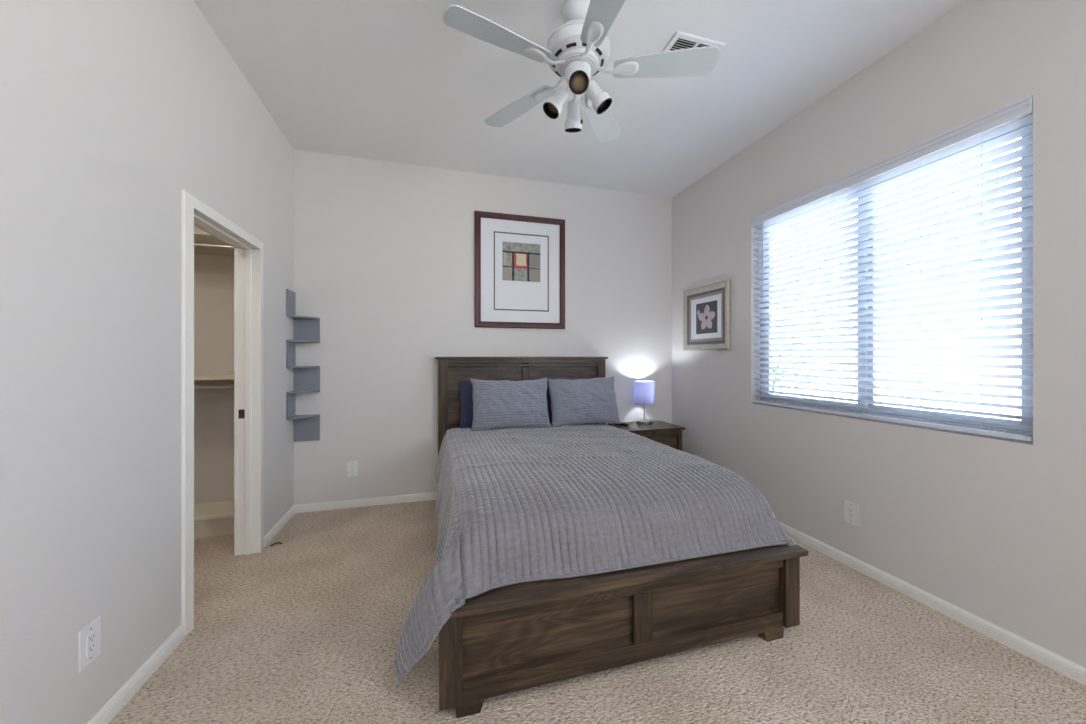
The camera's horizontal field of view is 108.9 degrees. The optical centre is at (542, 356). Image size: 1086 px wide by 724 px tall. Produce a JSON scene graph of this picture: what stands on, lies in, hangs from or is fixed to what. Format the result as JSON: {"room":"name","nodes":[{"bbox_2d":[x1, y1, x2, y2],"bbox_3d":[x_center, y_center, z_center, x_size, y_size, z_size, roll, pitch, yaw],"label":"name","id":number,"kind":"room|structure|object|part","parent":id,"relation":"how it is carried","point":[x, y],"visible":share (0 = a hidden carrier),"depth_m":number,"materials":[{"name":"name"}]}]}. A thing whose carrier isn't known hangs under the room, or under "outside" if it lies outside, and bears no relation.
{"room":"bedroom","nodes":[
{"label":"bedroom","id":0,"kind":"room"},
{"bbox_2d":[0,0,293,723],"bbox_3d":[-1.333,-0.216,0.353,0.115,3.048,6.002,0,0,-16],"label":"wall","id":1,"kind":"structure","parent":0,"point":[110,109],"depth_m":1.39,"materials":[{"name":"white paint"}]},
{"bbox_2d":[78,616,100,672],"bbox_3d":[-1.541,0.976,1.322,0.008,0.134,0.086,0,0,-16],"label":"wall outlet","id":2,"kind":"object","parent":1,"relation":"attached to","point":[89,638],"visible":1,"depth_m":1.31,"materials":[{"name":"white plastic"}]},
{"bbox_2d":[86,630,95,656],"bbox_3d":[-1.539,0.976,1.323,0.003,0.068,0.035,0,0,-16],"label":"receptacle","id":3,"kind":"object","parent":2,"relation":"attached to","point":[91,634],"depth_m":1.32,"materials":[{"name":"white plastic"}]},
{"bbox_2d":[87,625,183,723],"bbox_3d":[-1.066,1.275,-0.359,0.014,0.066,4.486,0,0,-16],"label":"baseboard","id":4,"kind":"structure","parent":1,"relation":"attached to","point":[127,691],"depth_m":1.52,"materials":[{"name":"white paint"}]},
{"bbox_2d":[194,385,233,388],"bbox_3d":[-2.849,0.223,2.753,1.501,0.060,0.060,0,0,-16],"label":"closet rod","id":5,"kind":"object","parent":1,"relation":"attached to","point":[201,386],"visible":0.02,"depth_m":2.86,"materials":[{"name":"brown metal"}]},
{"bbox_2d":[194,243,233,248],"bbox_3d":[-2.849,-0.817,2.753,1.501,0.060,0.060,0,0,-16],"label":"closet rod","id":6,"kind":"object","parent":1,"relation":"attached to","point":[195,244],"visible":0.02,"depth_m":2.86,"materials":[{"name":"silver metal"}]},
{"bbox_2d":[181,189,262,636],"bbox_3d":[-1.856,0.264,2.212,0.153,2.088,0.876,0,0,-16],"label":"door frame","id":7,"kind":"structure","parent":1,"relation":"in","point":[248,250],"depth_m":2.56,"materials":[{"name":"white paint"}]},
{"bbox_3d":[-1.920,0.264,2.194,0.019,2.088,0.876,0,0,-16],"label":"casing","id":8,"kind":"part","parent":7,"relation":"part of","materials":[{"name":"white paint"}]},
{"bbox_3d":[-1.993,0.378,2.567,0.034,0.060,0.004,0,0,-16],"label":"strike plate","id":9,"kind":"part","parent":7,"relation":"part of","materials":[{"name":"brown metal"}]},
{"bbox_2d":[263,505,294,547],"bbox_3d":[-1.999,1.275,2.960,0.014,0.066,0.622,0,0,-16],"label":"baseboard","id":10,"kind":"structure","parent":1,"relation":"attached to","point":[277,527],"depth_m":2.90,"materials":[{"name":"white paint"}]},
{"bbox_2d":[194,150,671,504],"bbox_3d":[-1.122,-0.216,3.592,5.525,3.048,0.120,0,0,-16],"label":"wall","id":11,"kind":"structure","parent":0,"point":[384,251],"depth_m":3.50,"materials":[{"name":"white paint"}]},
{"bbox_2d":[194,231,233,255],"bbox_3d":[-2.881,-0.862,2.865,1.501,0.090,0.323,0,0,-16],"label":"closet shelf","id":12,"kind":"object","parent":11,"relation":"attached to","point":[199,237],"visible":0.02,"depth_m":3.05,"materials":[{"name":"beige paint"}]},
{"bbox_2d":[194,375,233,385],"bbox_3d":[-2.881,0.193,2.865,1.501,0.090,0.323,0,0,-16],"label":"closet shelf","id":13,"kind":"object","parent":11,"relation":"attached to","point":[199,380],"visible":0.02,"depth_m":3.06,"materials":[{"name":"beige paint"}]},
{"bbox_2d":[286,289,319,441],"bbox_3d":[-1.971,0.086,3.196,0.195,1.249,0.181,0,0,-16],"label":"corner shelf","id":14,"kind":"object","parent":11,"relation":"attached to","point":[306,328],"visible":1,"depth_m":3.26,"materials":[{"name":"grey wood"}]},
{"bbox_3d":[-2.059,0.389,3.171,0.012,0.214,0.181,0,0,-16],"label":"panel","id":15,"kind":"part","parent":14,"relation":"part of","materials":[{"name":"grey wood"}]},
{"bbox_3d":[-2.059,-0.025,3.171,0.012,0.215,0.181,0,0,-16],"label":"panel","id":16,"kind":"part","parent":14,"relation":"part of","materials":[{"name":"grey wood"}]},
{"bbox_3d":[-2.059,-0.435,3.171,0.012,0.207,0.181,0,0,-16],"label":"panel","id":17,"kind":"part","parent":14,"relation":"part of","materials":[{"name":"grey wood"}]},
{"bbox_3d":[-1.994,0.606,3.278,0.195,0.208,0.012,0,0,-16],"label":"panel","id":18,"kind":"part","parent":14,"relation":"part of","materials":[{"name":"grey wood"}]},
{"bbox_3d":[-1.994,0.196,3.278,0.195,0.212,0.012,0,0,-16],"label":"panel","id":19,"kind":"part","parent":14,"relation":"part of","materials":[{"name":"grey wood"}]},
{"bbox_3d":[-1.994,-0.220,3.278,0.195,0.200,0.012,0,0,-16],"label":"panel","id":20,"kind":"part","parent":14,"relation":"part of","materials":[{"name":"grey wood"}]},
{"bbox_2d":[347,461,357,476],"bbox_3d":[-1.657,0.974,3.375,0.086,0.134,0.008,0,0,-16],"label":"wall outlet","id":21,"kind":"object","parent":11,"relation":"attached to","point":[352,466],"visible":1,"depth_m":3.37,"materials":[{"name":"white plastic"}]},
{"bbox_2d":[350,465,354,472],"bbox_3d":[-1.656,0.974,3.373,0.035,0.068,0.003,0,0,-16],"label":"receptacle","id":22,"kind":"object","parent":21,"relation":"attached to","point":[352,467],"depth_m":3.37,"materials":[{"name":"white plastic"}]},
{"bbox_2d":[294,492,436,512],"bbox_3d":[-0.339,1.275,3.743,3.635,0.066,0.014,0,0,-16],"label":"baseboard","id":23,"kind":"structure","parent":11,"relation":"attached to","point":[321,506],"depth_m":3.39,"materials":[{"name":"white paint"}]},
{"bbox_2d":[475,211,564,328],"bbox_3d":[-0.211,-0.826,3.771,0.895,1.093,0.027,0,0,-16],"label":"framed picture","id":24,"kind":"object","parent":11,"relation":"attached to","point":[520,259],"visible":1,"depth_m":3.77,"materials":[{"name":"brown wood"}]},
{"bbox_2d":[502,241,539,281],"bbox_3d":[-0.208,-0.921,3.775,0.377,0.372,0.001,0,0,-16],"label":"print","id":25,"kind":"object","parent":24,"relation":"attached to","point":[520,259],"depth_m":3.77},
{"bbox_2d":[193,0,966,197],"bbox_3d":[-0.293,-1.815,0.646,5.525,0.150,6.242,0,0,-16],"label":"ceiling","id":26,"kind":"structure","parent":0,"point":[383,80],"depth_m":2.40,"materials":[{"name":"white paint"}]},
{"bbox_2d":[443,0,719,142],"bbox_3d":[0.174,-1.467,1.896,1.288,0.544,1.258,0,0,-16],"label":"ceiling fan","id":27,"kind":"object","parent":26,"relation":"hanging from","point":[578,49],"visible":1,"depth_m":1.88,"materials":[{"name":"white metal"}]},
{"bbox_3d":[-0.193,-1.425,1.729,0.497,0.034,0.144,0,0,-30],"label":"blade","id":28,"kind":"part","parent":27,"relation":"part of","materials":[{"name":"grey wood"}]},
{"bbox_3d":[-0.140,-1.425,2.224,0.497,0.034,0.144,0,0,42],"label":"blade","id":29,"kind":"part","parent":27,"relation":"part of","materials":[{"name":"grey wood"}]},
{"bbox_3d":[0.347,-1.425,2.326,0.144,0.034,0.497,0,0,24],"label":"blade","id":30,"kind":"part","parent":27,"relation":"part of","materials":[{"name":"grey wood"}]},
{"bbox_3d":[0.252,-1.425,1.524,0.152,0.034,0.498,0,0,-16],"label":"blade","id":31,"kind":"part","parent":27,"relation":"part of","materials":[{"name":"grey wood"}]},
{"bbox_3d":[0.595,-1.425,1.895,0.497,0.034,0.144,0,0,6],"label":"blade","id":32,"kind":"part","parent":27,"relation":"part of","materials":[{"name":"grey wood"}]},
{"bbox_2d":[662,31,725,51],"bbox_3d":[0.837,-1.735,2.214,0.310,0.009,0.210,0,0,-16],"label":"ceiling vent","id":33,"kind":"object","parent":26,"relation":"in","point":[680,40],"visible":0.32,"depth_m":2.15,"materials":[{"name":"white plastic"}]},
{"bbox_2d":[109,500,1085,723],"bbox_3d":[-0.293,1.368,0.646,5.525,0.120,6.242,0,0,-16],"label":"floor","id":34,"kind":"structure","parent":0,"point":[307,628],"depth_m":1.63,"materials":[{"name":"carpet"}]},
{"bbox_2d":[194,500,233,537],"bbox_3d":[-2.880,1.234,2.861,1.501,0.148,0.333,0,0,-16],"label":"shoe shelf","id":35,"kind":"object","parent":34,"relation":"on","point":[210,518],"visible":0.02,"depth_m":2.85,"materials":[{"name":"beige paint"}]},
{"bbox_2d":[435,357,807,718],"bbox_3d":[0.134,0.654,2.669,1.680,1.308,2.301,0,0,-16],"label":"bed","id":36,"kind":"object","parent":34,"relation":"on","point":[525,635],"visible":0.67,"depth_m":1.59,"materials":[{"name":"brown wood"}]},
{"bbox_3d":[-0.911,0.665,3.525,0.084,1.286,0.070,0,0,-16],"label":"head post","id":37,"kind":"part","parent":36,"relation":"part of","materials":[{"name":"brown wood"}]},
{"bbox_3d":[-0.336,1.079,1.411,0.082,0.334,0.075,0,0,-16],"label":"foot post","id":38,"kind":"part","parent":36,"relation":"part of","materials":[{"name":"brown wood"}]},
{"bbox_3d":[-0.538,0.486,3.635,0.690,0.924,0.032,0,0,-16],"label":"headboard panel","id":39,"kind":"part","parent":36,"relation":"part of","materials":[{"name":"brown wood"}]},
{"bbox_3d":[-0.161,0.080,3.720,1.464,0.027,0.018,0,0,-16],"label":"head rail","id":40,"kind":"part","parent":36,"relation":"part of","materials":[{"name":"brown wood"}]},
{"bbox_3d":[-0.159,0.041,3.717,1.464,0.037,0.026,0,0,-16],"label":"head rail","id":41,"kind":"part","parent":36,"relation":"part of","materials":[{"name":"brown wood"}]},
{"bbox_3d":[0.202,0.486,3.843,0.700,0.924,0.032,0,0,-16],"label":"headboard panel","id":42,"kind":"part","parent":36,"relation":"part of","materials":[{"name":"brown wood"}]},
{"bbox_3d":[0.582,0.665,3.945,0.084,1.286,0.070,0,0,-16],"label":"head post","id":43,"kind":"part","parent":36,"relation":"part of","materials":[{"name":"brown wood"}]},
{"bbox_3d":[0.411,1.062,1.631,1.475,0.292,0.018,0,0,-16],"label":"footboard","id":44,"kind":"part","parent":36,"relation":"part of","materials":[{"name":"brown wood"}]},
{"bbox_3d":[0.408,0.942,1.608,1.454,0.060,0.023,0,0,-16],"label":"rail","id":45,"kind":"part","parent":36,"relation":"part of","materials":[{"name":"brown wood"}]},
{"bbox_3d":[0.405,1.216,1.619,1.454,0.073,0.046,0,0,-16],"label":"rail","id":46,"kind":"part","parent":36,"relation":"part of","materials":[{"name":"brown wood"}]},
{"bbox_3d":[1.144,1.079,1.827,0.080,0.334,0.075,0,0,-16],"label":"foot post","id":47,"kind":"part","parent":36,"relation":"part of","materials":[{"name":"brown wood"}]},
{"bbox_2d":[608,420,684,450],"bbox_3d":[1.025,0.996,3.885,0.607,0.624,0.444,0,0,-16],"label":"nightstand","id":48,"kind":"object","parent":34,"relation":"on","point":[662,432],"visible":0.23,"depth_m":3.75,"materials":[{"name":"brown wood"}]},
{"bbox_2d":[634,381,654,424],"bbox_3d":[1.043,0.468,3.992,0.209,0.432,0.209,0,0,-16],"label":"table lamp","id":49,"kind":"object","parent":48,"relation":"on","point":[644,391],"visible":1,"depth_m":3.91,"materials":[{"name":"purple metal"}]},
{"bbox_3d":[1.043,0.364,3.992,0.208,0.224,0.208,0,0,-16],"label":"lamp shade","id":50,"kind":"part","parent":49,"relation":"part of","materials":[{"name":"blue"}]},
{"bbox_3d":[1.073,0.855,3.712,0.463,0.207,0.018,0,0,-16],"label":"drawer","id":51,"kind":"part","parent":48,"relation":"part of","materials":[{"name":"brown wood"}]},
{"bbox_2d":[672,0,1085,667],"bbox_3d":[2.294,-0.216,1.373,0.150,3.048,6.002,0,0,-16],"label":"wall","id":52,"kind":"structure","parent":0,"point":[993,528],"depth_m":2.03,"materials":[{"name":"white paint"}]},
{"bbox_2d":[683,279,730,350],"bbox_3d":[1.544,-0.370,3.704,0.030,0.612,0.644,0,0,-16],"label":"framed picture","id":53,"kind":"object","parent":52,"relation":"attached to","point":[706,309],"visible":1,"depth_m":3.67,"materials":[{"name":"grey"}]},
{"bbox_2d":[697,305,714,328],"bbox_3d":[1.552,-0.379,3.700,0.001,0.232,0.257,0,0,-16],"label":"flower","id":54,"kind":"object","parent":53,"relation":"on","point":[705,313],"depth_m":3.70,"materials":[{"name":"pink paper"}]},
{"bbox_2d":[696,300,716,333],"bbox_3d":[1.555,-0.371,3.696,0.001,0.296,0.297,0,0,-16],"label":"print","id":55,"kind":"object","parent":53,"relation":"attached to","point":[706,310],"depth_m":3.69,"materials":[{"name":"paper"}]},
{"bbox_2d":[844,500,858,526],"bbox_3d":[1.918,0.972,2.416,0.008,0.134,0.086,0,0,-16],"label":"wall outlet","id":56,"kind":"object","parent":52,"relation":"attached to","point":[851,510],"visible":1,"depth_m":2.41,"materials":[{"name":"white plastic"}]},
{"bbox_2d":[848,507,853,519],"bbox_3d":[1.916,0.972,2.415,0.003,0.068,0.035,0,0,-16],"label":"receptacle","id":57,"kind":"object","parent":56,"relation":"attached to","point":[850,509],"depth_m":2.41,"materials":[{"name":"white plastic"}]},
{"bbox_2d":[760,113,1032,441],"bbox_3d":[2.028,-0.377,2.465,0.060,1.517,1.550,0,0,-16],"label":"window","id":58,"kind":"structure","parent":52,"relation":"in","point":[1027,423],"depth_m":2.38,"materials":[{"name":"grey plastic"}]},
{"bbox_3d":[1.919,-0.377,2.800,0.024,1.448,0.776,0,0,-16],"label":"sash","id":59,"kind":"part","parent":58,"relation":"part of","materials":[{"name":"grey plastic"}]},
{"bbox_2d":[750,96,1032,440],"bbox_3d":[1.940,-0.382,2.440,0.080,1.506,1.547,0,0,-16],"label":"window blind","id":60,"kind":"object","parent":58,"relation":"attached to","point":[1020,108],"visible":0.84,"depth_m":2.13,"materials":[{"name":"white plastic"}]},
{"bbox_3d":[1.950,0.362,2.443,0.052,0.018,1.537,0,0,-16],"label":"rail","id":61,"kind":"part","parent":60,"relation":"part of","materials":[{"name":"white plastic"}]},
{"bbox_3d":[2.051,-0.367,2.085,0.059,1.440,0.002,0,0,-16],"label":"ladder cord","id":62,"kind":"part","parent":60,"relation":"part of","materials":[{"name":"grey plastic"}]},
{"bbox_3d":[2.115,-0.367,1.857,0.059,1.440,0.002,0,0,-16],"label":"ladder cord","id":63,"kind":"part","parent":60,"relation":"part of","materials":[{"name":"white fabric"}]},
{"bbox_3d":[2.142,-0.377,2.106,0.024,1.448,0.729,0,0,-16],"label":"sash","id":64,"kind":"part","parent":58,"relation":"part of","materials":[{"name":"grey plastic"}]},
{"bbox_2d":[779,522,1085,685],"bbox_3d":[2.215,1.275,1.351,0.014,0.066,6.002,0,0,-16],"label":"baseboard","id":65,"kind":"structure","parent":52,"relation":"attached to","point":[1076,672],"depth_m":1.92,"materials":[{"name":"white paint"}]},
{"label":"outside","id":66,"kind":"structure","parent":0,"visible":0},
{"bbox_3d":[8.171,1.533,5.415,13.335,0.150,22.000,0,0,-16],"label":"ground","id":67,"kind":"structure","parent":66,"visible":0},
{"bbox_2d":[771,328,806,395],"bbox_3d":[3.712,0.460,6.396,1.099,2.000,1.115,0,0,-16],"label":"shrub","id":68,"kind":"object","parent":67,"relation":"on","point":[777,341],"visible":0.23,"depth_m":6.20,"materials":[{"name":"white plant"}]},
{"bbox_3d":[3.695,0.629,6.437,0.504,1.661,0.489,0,0,22],"label":"stem","id":69,"kind":"part","parent":68,"relation":"part of","materials":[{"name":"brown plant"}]},
{"bbox_2d":[771,341,1020,419],"bbox_3d":[5.060,0.648,4.540,0.280,1.620,18.000,0,0,-16],"label":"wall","id":70,"kind":"structure","parent":67,"relation":"on","point":[991,351],"depth_m":4.90,"materials":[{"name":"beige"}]},
{"bbox_2d":[812,228,1020,344],"bbox_3d":[10.336,-0.567,3.583,5.360,4.050,12.300,0,0,-16],"label":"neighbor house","id":71,"kind":"structure","parent":67,"relation":"on","point":[1012,321],"depth_m":6.89,"materials":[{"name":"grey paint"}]},
{"bbox_3d":[0.103,0.873,2.745,1.425,0.329,1.950,0,0,-16],"label":"mattress","id":72,"kind":"object","parent":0,"visible":0},
{"bbox_2d":[394,423,800,681],"bbox_3d":[0.084,0.869,2.602,1.846,0.539,2.239,0,0,-16],"label":"quilt","id":73,"kind":"object","parent":72,"relation":"on","point":[526,504],"visible":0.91,"depth_m":1.78,"materials":[{"name":"grey fabric"}]},
{"bbox_2d":[459,380,524,428],"bbox_3d":[-0.422,0.433,3.562,0.682,0.437,0.141,0,0,-13],"label":"pillow","id":74,"kind":"object","parent":73,"relation":"on","point":[466,399],"visible":0.15,"depth_m":3.46,"materials":[{"name":"blue fabric"}]},
{"bbox_2d":[470,378,550,431],"bbox_3d":[-0.280,0.411,3.416,0.708,0.447,0.250,0,0,-17],"label":"pillow sham","id":75,"kind":"object","parent":73,"relation":"on","point":[496,404],"visible":1,"depth_m":3.34,"materials":[{"name":"fabric"}]},
{"bbox_2d":[541,376,600,423],"bbox_3d":[0.291,0.421,3.764,0.621,0.466,0.145,0,0,-19],"label":"pillow","id":76,"kind":"object","parent":73,"relation":"on","point":[548,396],"visible":0.13,"depth_m":3.67,"materials":[{"name":"blue fabric"}]},
{"bbox_2d":[547,376,620,426],"bbox_3d":[0.383,0.414,3.596,0.686,0.460,0.253,0,0,-14],"label":"pillow sham","id":77,"kind":"object","parent":73,"relation":"on","point":[579,401],"visible":0.98,"depth_m":3.52,"materials":[{"name":"fabric"}]}
]}

